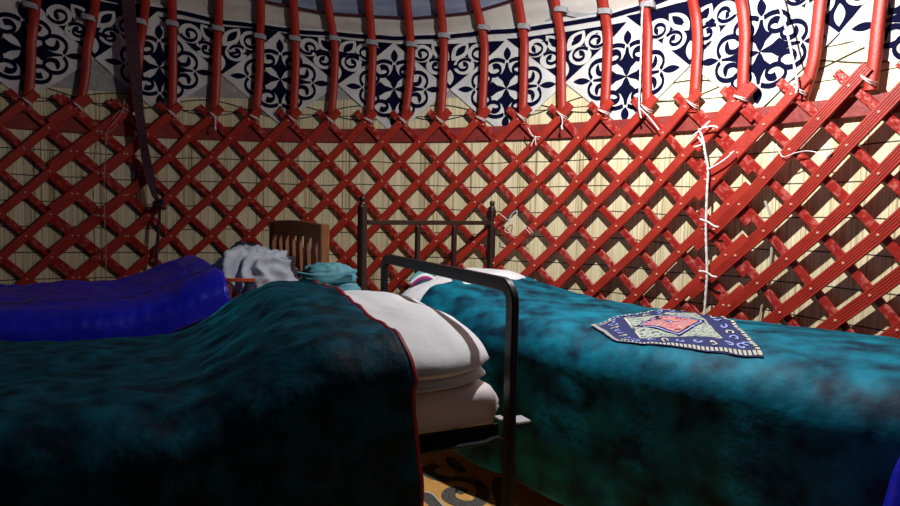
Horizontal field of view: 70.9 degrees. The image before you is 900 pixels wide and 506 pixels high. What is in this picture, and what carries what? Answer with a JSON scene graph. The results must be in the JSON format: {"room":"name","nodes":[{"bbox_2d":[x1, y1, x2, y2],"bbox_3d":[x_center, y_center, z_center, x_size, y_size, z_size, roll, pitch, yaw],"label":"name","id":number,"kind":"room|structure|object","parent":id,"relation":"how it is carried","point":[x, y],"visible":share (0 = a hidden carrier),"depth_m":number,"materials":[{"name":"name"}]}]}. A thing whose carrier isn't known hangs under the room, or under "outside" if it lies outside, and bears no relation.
{"room":"traditional dwelling","nodes":[
{"label":"traditional dwelling","id":0,"kind":"room"},
{"bbox_2d":[268,0,506,16],"bbox_3d":[-0.512,-1.517,2.197,5.217,0.640,2.684,2,4,9],"label":"ceiling","id":1,"kind":"structure","parent":0,"point":[380,7],"depth_m":3.47,"materials":[{"name":"white fabric"}]},
{"bbox_2d":[121,0,166,266],"bbox_3d":[-1.627,-0.619,3.375,0.211,1.666,0.054,0,4,-12],"label":"strap","id":2,"kind":"object","parent":1,"relation":"hanging from","point":[128,6],"visible":0.91,"depth_m":3.34,"materials":[{"name":"fabric"}]},
{"bbox_2d":[135,0,638,33],"bbox_3d":[-0.402,-1.317,2.586,4.803,0.405,1.942,2,4,10],"label":"lining","id":3,"kind":"object","parent":1,"relation":"attached to","point":[502,14],"visible":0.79,"depth_m":3.45,"materials":[{"name":"beige fabric"}]},
{"bbox_2d":[0,41,899,334],"bbox_3d":[-0.534,-0.061,2.307,5.298,2.000,2.722,2,4,9],"label":"wall","id":4,"kind":"structure","parent":0,"point":[883,201],"depth_m":3.28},
{"bbox_2d":[0,47,888,120],"bbox_3d":[-0.171,-0.790,2.921,4.513,0.169,1.273,2,4,16],"label":"cord","id":5,"kind":"object","parent":4,"relation":"attached to","point":[832,61],"visible":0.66,"depth_m":3.33,"materials":[{"name":"grey fabric"}]},
{"bbox_2d":[0,92,899,142],"bbox_3d":[-0.435,-0.602,2.612,5.099,0.098,1.992,2,4,10],"label":"tension band","id":6,"kind":"object","parent":4,"relation":"attached to","point":[852,107],"visible":0.63,"depth_m":3.30,"materials":[{"name":"red paint"}]},
{"bbox_2d":[0,0,899,128],"bbox_3d":[-0.222,-0.978,2.820,4.609,0.742,1.465,2,4,15],"label":"frieze","id":7,"kind":"object","parent":4,"relation":"attached to","point":[60,41],"visible":0.84,"depth_m":3.30,"materials":[{"name":"blue"}]},
{"bbox_2d":[777,0,797,93],"bbox_3d":[1.334,-0.837,2.506,0.011,0.418,0.110,-2,5,-36],"label":"rope","id":8,"kind":"object","parent":7,"relation":"hanging from","point":[778,2],"visible":1,"depth_m":2.49,"materials":[{"name":"white"}]},
{"bbox_2d":[50,33,852,100],"bbox_3d":[-0.415,-0.957,2.660,5.048,0.353,1.870,2,4,10],"label":"decorative fabric band","id":9,"kind":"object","parent":4,"relation":"attached to","point":[101,79],"depth_m":3.38,"materials":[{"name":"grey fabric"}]},
{"label":"floor","id":10,"kind":"structure","parent":0,"visible":0},
{"bbox_2d":[0,88,147,284],"bbox_3d":[-2.285,0.012,3.058,1.506,1.662,0.146,-2,5,-38],"label":"lattice section","id":11,"kind":"object","parent":10,"relation":"on","point":[20,104],"visible":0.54,"depth_m":3.25,"materials":[{"name":"red paint"}]},
{"bbox_2d":[23,0,40,109],"bbox_3d":[-1.867,-1.389,2.825,0.090,1.389,0.832,-1,4,-35],"label":"pole","id":12,"kind":"object","parent":11,"relation":"attached to","point":[34,14],"visible":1,"depth_m":3.17,"materials":[{"name":"red paint"}]},
{"bbox_2d":[47,82,753,319],"bbox_3d":[-0.345,0.037,3.296,3.413,1.665,0.664,2,4,10],"label":"lattice section","id":13,"kind":"object","parent":10,"relation":"on","point":[620,135],"visible":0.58,"depth_m":3.40,"materials":[{"name":"red paint"}]},
{"bbox_2d":[77,0,100,114],"bbox_3d":[-1.673,-1.391,2.935,0.128,1.391,0.836,-1,4,-32],"label":"pole","id":14,"kind":"object","parent":13,"relation":"attached to","point":[94,8],"visible":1,"depth_m":3.28,"materials":[{"name":"red paint"}]},
{"bbox_2d":[90,100,127,279],"bbox_3d":[-1.794,-0.305,3.337,0.183,1.006,0.010,-1,4,-25],"label":"rope","id":15,"kind":"object","parent":13,"relation":"hanging from","point":[104,216],"visible":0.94,"depth_m":3.33,"materials":[{"name":"white"}]},
{"bbox_2d":[124,0,149,117],"bbox_3d":[-1.490,-1.392,3.016,0.141,1.392,0.838,-1,4,-28],"label":"pole","id":16,"kind":"object","parent":13,"relation":"attached to","point":[145,4],"visible":0.57,"depth_m":3.37,"materials":[{"name":"red paint"}]},
{"bbox_2d":[167,0,177,119],"bbox_3d":[-1.378,-1.394,3.050,0.058,1.388,0.830,0,4,-19],"label":"pole","id":17,"kind":"object","parent":13,"relation":"attached to","point":[171,4],"visible":1,"depth_m":3.44,"materials":[{"name":"red paint"}]},
{"bbox_2d":[210,0,223,122],"bbox_3d":[-1.181,-1.393,3.104,0.083,1.388,0.831,0,4,-15],"label":"pole","id":18,"kind":"object","parent":13,"relation":"on","point":[218,4],"visible":0.99,"depth_m":3.50,"materials":[{"name":"red paint"}]},
{"bbox_2d":[209,111,217,129],"bbox_3d":[-1.315,-0.732,3.513,0.056,0.107,0.065,1,4,0],"label":"tie","id":19,"kind":"object","parent":18,"relation":"attached to","point":[215,118],"visible":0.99,"depth_m":3.49,"materials":[{"name":"white"}]},
{"bbox_2d":[251,0,264,124],"bbox_3d":[-0.991,-1.391,3.138,0.089,1.389,0.832,0,4,-11],"label":"pole","id":20,"kind":"object","parent":13,"relation":"on","point":[260,4],"visible":1,"depth_m":3.54,"materials":[{"name":"red paint"}]},
{"bbox_2d":[289,0,299,125],"bbox_3d":[-0.836,-1.389,3.152,0.065,1.388,0.830,1,4,-5],"label":"pole","id":21,"kind":"object","parent":13,"relation":"on","point":[293,4],"visible":0.99,"depth_m":3.56,"materials":[{"name":"red paint"}]},
{"bbox_2d":[323,0,338,126],"bbox_3d":[-0.664,-1.386,3.156,0.066,1.389,0.829,1,4,1],"label":"pole","id":22,"kind":"object","parent":13,"relation":"on","point":[328,8],"visible":0.97,"depth_m":3.56,"materials":[{"name":"red paint"}]},
{"bbox_2d":[364,0,376,126],"bbox_3d":[-0.477,-1.382,3.144,0.060,1.388,0.829,2,4,6],"label":"pole","id":23,"kind":"object","parent":13,"relation":"attached to","point":[368,5],"visible":0.98,"depth_m":3.55,"materials":[{"name":"red paint"}]},
{"bbox_2d":[401,0,414,126],"bbox_3d":[-0.299,-1.376,3.119,0.082,1.390,0.830,2,4,10],"label":"pole","id":24,"kind":"object","parent":13,"relation":"attached to","point":[407,9],"visible":0.98,"depth_m":3.52,"materials":[{"name":"red paint"}]},
{"bbox_2d":[21,0,657,49],"bbox_3d":[-0.582,-1.199,3.263,3.368,0.139,0.649,1,4,3],"label":"tape","id":25,"kind":"object","parent":24,"relation":"attached to","point":[25,4],"visible":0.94,"depth_m":3.33,"materials":[{"name":"white fabric"}]},
{"bbox_2d":[435,0,447,126],"bbox_3d":[-0.129,-1.371,3.080,0.058,1.388,0.830,2,4,14],"label":"pole","id":26,"kind":"object","parent":13,"relation":"attached to","point":[440,5],"visible":0.96,"depth_m":3.48,"materials":[{"name":"red paint"}]},
{"bbox_2d":[471,0,488,125],"bbox_3d":[0.035,-1.364,3.029,0.069,1.388,0.830,3,4,22],"label":"pole","id":27,"kind":"object","parent":13,"relation":"on","point":[476,6],"visible":0.97,"depth_m":3.41,"materials":[{"name":"red paint"}]},
{"bbox_2d":[499,211,532,233],"bbox_3d":[0.349,-0.163,3.342,0.194,0.123,0.010,3,4,25],"label":"loop","id":28,"kind":"object","parent":13,"relation":"hanging from","point":[514,211],"visible":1,"depth_m":3.35,"materials":[{"name":"white fabric"}]},
{"bbox_2d":[513,0,528,123],"bbox_3d":[0.220,-1.356,2.953,0.056,1.387,0.830,3,4,26],"label":"pole","id":29,"kind":"object","parent":13,"relation":"attached to","point":[518,4],"visible":0.95,"depth_m":3.32,"materials":[{"name":"red paint"}]},
{"bbox_2d":[528,128,539,145],"bbox_3d":[0.434,-0.603,3.277,0.072,0.096,0.010,3,4,28],"label":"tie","id":30,"kind":"object","parent":13,"relation":"hanging from","point":[528,128],"visible":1,"depth_m":3.28,"materials":[{"name":"white fabric"}]},
{"bbox_2d":[550,0,566,121],"bbox_3d":[0.372,-1.347,2.876,0.072,1.388,0.831,3,4,31],"label":"pole","id":31,"kind":"object","parent":13,"relation":"attached to","point":[557,15],"visible":0.94,"depth_m":3.23,"materials":[{"name":"red paint"}]},
{"bbox_2d":[557,111,566,129],"bbox_3d":[0.569,-0.680,3.240,0.050,0.102,0.066,4,4,34],"label":"tie","id":32,"kind":"object","parent":31,"relation":"attached to","point":[562,117],"visible":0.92,"depth_m":3.21,"materials":[{"name":"white fabric"}]},
{"bbox_2d":[598,0,612,119],"bbox_3d":[0.548,-1.337,2.766,0.055,1.388,0.830,4,4,35],"label":"pole","id":33,"kind":"object","parent":13,"relation":"on","point":[607,30],"visible":0.94,"depth_m":3.10,"materials":[{"name":"red paint"}]},
{"bbox_2d":[639,0,652,115],"bbox_3d":[0.684,-1.328,2.664,0.062,1.388,0.830,4,5,40],"label":"pole","id":34,"kind":"object","parent":13,"relation":"attached to","point":[647,28],"visible":0.91,"depth_m":2.98,"materials":[{"name":"red paint"}]},
{"bbox_2d":[638,0,659,129],"bbox_3d":[0.929,-0.872,2.929,0.113,0.609,0.012,4,5,42],"label":"rope","id":35,"kind":"object","parent":34,"relation":"hanging from","point":[639,107],"visible":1,"depth_m":2.96,"materials":[{"name":"white fabric"}]},
{"bbox_2d":[687,0,702,111],"bbox_3d":[0.827,-1.317,2.537,0.830,1.388,0.062,-2,5,-45],"label":"pole","id":36,"kind":"object","parent":13,"relation":"attached to","point":[693,5],"visible":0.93,"depth_m":2.83,"materials":[{"name":"red paint"}]},
{"bbox_2d":[689,120,734,314],"bbox_3d":[1.133,-0.144,2.770,0.016,0.868,0.203,-2,5,-43],"label":"rope","id":37,"kind":"object","parent":13,"relation":"hanging from","point":[702,141],"visible":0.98,"depth_m":2.78,"materials":[{"name":"white fabric"}]},
{"bbox_2d":[420,450,564,505],"bbox_3d":[-0.200,0.960,1.953,2.301,0.020,2.600,-1,4,-25],"label":"rug","id":38,"kind":"object","parent":10,"relation":"on","point":[444,485],"visible":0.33,"depth_m":2.51,"materials":[{"name":"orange carpet"}]},
{"bbox_2d":[269,220,329,277],"bbox_3d":[-1.542,0.370,2.648,1.890,1.032,0.812,-1,4,-32],"label":"wooden bed","id":39,"kind":"object","parent":38,"relation":"on","point":[319,233],"visible":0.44,"depth_m":3.04,"materials":[{"name":"brown wood"}]},
{"bbox_2d":[171,297,234,333],"bbox_3d":[-1.551,0.311,2.643,1.790,0.110,0.707,-1,4,-32],"label":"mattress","id":40,"kind":"object","parent":39,"relation":"on","point":[232,297],"visible":0.02,"depth_m":2.55,"materials":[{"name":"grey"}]},
{"bbox_2d":[0,255,230,341],"bbox_3d":[-1.710,0.201,2.531,1.449,0.322,0.832,-1,4,-32],"label":"sleeping bag","id":41,"kind":"object","parent":40,"relation":"on","point":[169,297],"visible":0.94,"depth_m":2.46,"materials":[{"name":"blue fabric"}]},
{"bbox_2d":[212,241,301,299],"bbox_3d":[-0.885,0.137,2.885,0.412,0.370,0.453,0,4,-21],"label":"jacket","id":42,"kind":"object","parent":40,"relation":"on","point":[245,267],"visible":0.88,"depth_m":2.77,"materials":[{"name":"grey fabric"}]},
{"bbox_2d":[357,195,495,290],"bbox_3d":[0.609,0.365,2.447,0.904,1.153,2.049,-2,5,-44],"label":"bed","id":43,"kind":"object","parent":38,"relation":"on","point":[362,222],"visible":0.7,"depth_m":3.06,"materials":[{"name":"brown metal"}]},
{"bbox_2d":[420,275,899,505],"bbox_3d":[0.687,0.487,2.411,0.881,0.687,1.941,-2,5,-44],"label":"blanket","id":44,"kind":"object","parent":43,"relation":"on","point":[625,404],"visible":0.91,"depth_m":1.90,"materials":[{"name":"blue fabric"}]},
{"bbox_2d":[380,254,530,505],"bbox_3d":[-0.901,0.504,1.548,1.985,0.930,0.950,-1,4,-25],"label":"bed","id":45,"kind":"object","parent":38,"relation":"on","point":[439,441],"visible":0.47,"depth_m":1.52,"materials":[{"name":"black metal"}]},
{"bbox_2d":[416,379,498,433],"bbox_3d":[-0.905,0.354,1.534,1.890,0.106,0.882,-1,4,-25],"label":"mattress","id":46,"kind":"object","parent":45,"relation":"on","point":[475,403],"visible":0.2,"depth_m":1.49,"materials":[{"name":"white fabric"}]},
{"bbox_2d":[0,280,423,505],"bbox_3d":[-1.016,0.513,1.487,1.682,0.800,1.015,-1,4,-25],"label":"blanket","id":47,"kind":"object","parent":46,"relation":"on","point":[290,393],"visible":1,"depth_m":1.31,"materials":[{"name":"teal fabric"}]},
{"bbox_2d":[416,366,486,392],"bbox_3d":[-0.224,0.271,1.790,0.482,0.074,0.828,-1,4,-26],"label":"pillow","id":48,"kind":"object","parent":46,"relation":"on","point":[465,378],"visible":0.02,"depth_m":1.46,"materials":[{"name":"white fabric"}]},
{"bbox_2d":[344,290,489,380],"bbox_3d":[-0.238,0.205,1.816,0.500,0.136,0.921,-1,4,-26],"label":"pillow","id":49,"kind":"object","parent":48,"relation":"on","point":[440,346],"visible":0.43,"depth_m":1.57,"materials":[{"name":"white fabric"}]},
{"bbox_2d":[297,262,360,290],"bbox_3d":[-0.442,0.125,2.218,0.245,0.188,0.185,-1,4,-24],"label":"jacket","id":50,"kind":"object","parent":49,"relation":"on","point":[340,275],"visible":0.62,"depth_m":2.17,"materials":[{"name":"teal fabric"}]},
{"bbox_2d":[446,457,465,472],"bbox_3d":[0.025,0.902,2.697,0.040,0.018,0.128,-1,4,-27],"label":"strap","id":51,"kind":"object","parent":38,"relation":"on","point":[451,461],"visible":1,"depth_m":2.69,"materials":[{"name":"black"}]},
{"bbox_2d":[883,457,899,505],"bbox_3d":[0.974,0.672,1.231,0.327,0.711,0.323,1,4,0],"label":"sleeping bag","id":52,"kind":"object","parent":38,"relation":"on","point":[892,497],"visible":1,"depth_m":1.24,"materials":[{"name":"blue fabric"}]},
{"bbox_2d":[685,60,899,338],"bbox_3d":[1.551,0.153,2.077,0.217,1.667,1.910,-1,4,-24],"label":"lattice section","id":53,"kind":"object","parent":10,"relation":"on","point":[881,172],"visible":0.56,"depth_m":2.48,"materials":[{"name":"red paint"}]},
{"bbox_2d":[735,0,750,106],"bbox_3d":[0.947,-1.307,2.411,0.830,1.387,0.068,-2,5,-40],"label":"pole","id":54,"kind":"object","parent":53,"relation":"attached to","point":[742,8],"visible":0.92,"depth_m":2.68,"materials":[{"name":"red paint"}]},
{"bbox_2d":[733,95,748,101],"bbox_3d":[1.238,-0.659,2.693,0.058,0.033,0.057,-2,5,-37],"label":"tie","id":55,"kind":"object","parent":54,"relation":"attached to","point":[736,96],"visible":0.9,"depth_m":2.67,"materials":[{"name":"white fabric"}]},
{"bbox_2d":[758,245,772,320],"bbox_3d":[1.333,0.131,2.669,0.011,0.331,0.047,-1,4,-35],"label":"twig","id":56,"kind":"object","parent":53,"relation":"attached to","point":[771,246],"visible":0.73,"depth_m":2.65,"materials":[{"name":"beige fabric"}]},
{"bbox_2d":[764,201,770,216],"bbox_3d":[1.334,-0.181,2.654,0.011,0.079,0.038,-1,4,-35],"label":"twig","id":57,"kind":"object","parent":53,"relation":"attached to","point":[765,202],"visible":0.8,"depth_m":2.65,"materials":[{"name":"beige fabric"}]},
{"bbox_2d":[776,144,831,157],"bbox_3d":[1.383,-0.401,2.478,0.008,0.070,0.217,-1,4,-35],"label":"loop","id":58,"kind":"object","parent":53,"relation":"hanging from","point":[829,152],"visible":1,"depth_m":2.47,"materials":[{"name":"white fabric"}]},
{"bbox_2d":[796,0,826,99],"bbox_3d":[1.096,-1.289,2.222,0.829,1.393,0.095,-1,4,-34],"label":"pole","id":59,"kind":"object","parent":53,"relation":"on","point":[819,6],"visible":0.96,"depth_m":2.46,"materials":[{"name":"red paint"}]},
{"bbox_2d":[793,85,807,95],"bbox_3d":[1.388,-0.644,2.502,0.059,0.046,0.050,-1,4,-32],"label":"tie","id":60,"kind":"object","parent":59,"relation":"attached to","point":[794,86],"visible":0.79,"depth_m":2.48,"materials":[{"name":"white fabric"}]},
{"bbox_2d":[863,0,888,90],"bbox_3d":[1.203,-1.278,2.054,0.829,1.389,0.063,-1,4,-30],"label":"pole","id":61,"kind":"object","parent":53,"relation":"on","point":[880,7],"visible":0.95,"depth_m":2.27,"materials":[{"name":"red paint"}]},
{"bbox_2d":[860,75,877,85],"bbox_3d":[1.521,-0.628,2.295,0.059,0.046,0.050,-1,4,-26],"label":"tie","id":62,"kind":"object","parent":61,"relation":"attached to","point":[862,76],"visible":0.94,"depth_m":2.27,"materials":[{"name":"white fabric"}]},
{"bbox_3d":[0.639,0.439,2.476,1.829,0.101,1.849,1,4,0],"label":"mattress","id":63,"kind":"object","parent":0,"visible":0},
{"bbox_2d":[402,268,525,301],"bbox_3d":[0.076,0.199,3.010,0.395,0.233,0.776,5,5,45],"label":"pillow","id":64,"kind":"object","parent":63,"relation":"on","point":[416,292],"visible":0.26,"depth_m":2.88,"materials":[{"name":"white fabric"}]},
{"bbox_2d":[409,271,434,287],"bbox_3d":[-0.120,0.137,2.912,0.126,0.112,0.070,-1,4,-24],"label":"striped knit","id":65,"kind":"object","parent":64,"relation":"on","point":[418,278],"visible":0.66,"depth_m":2.90,"materials":[{"name":"multicoloured fabric"}]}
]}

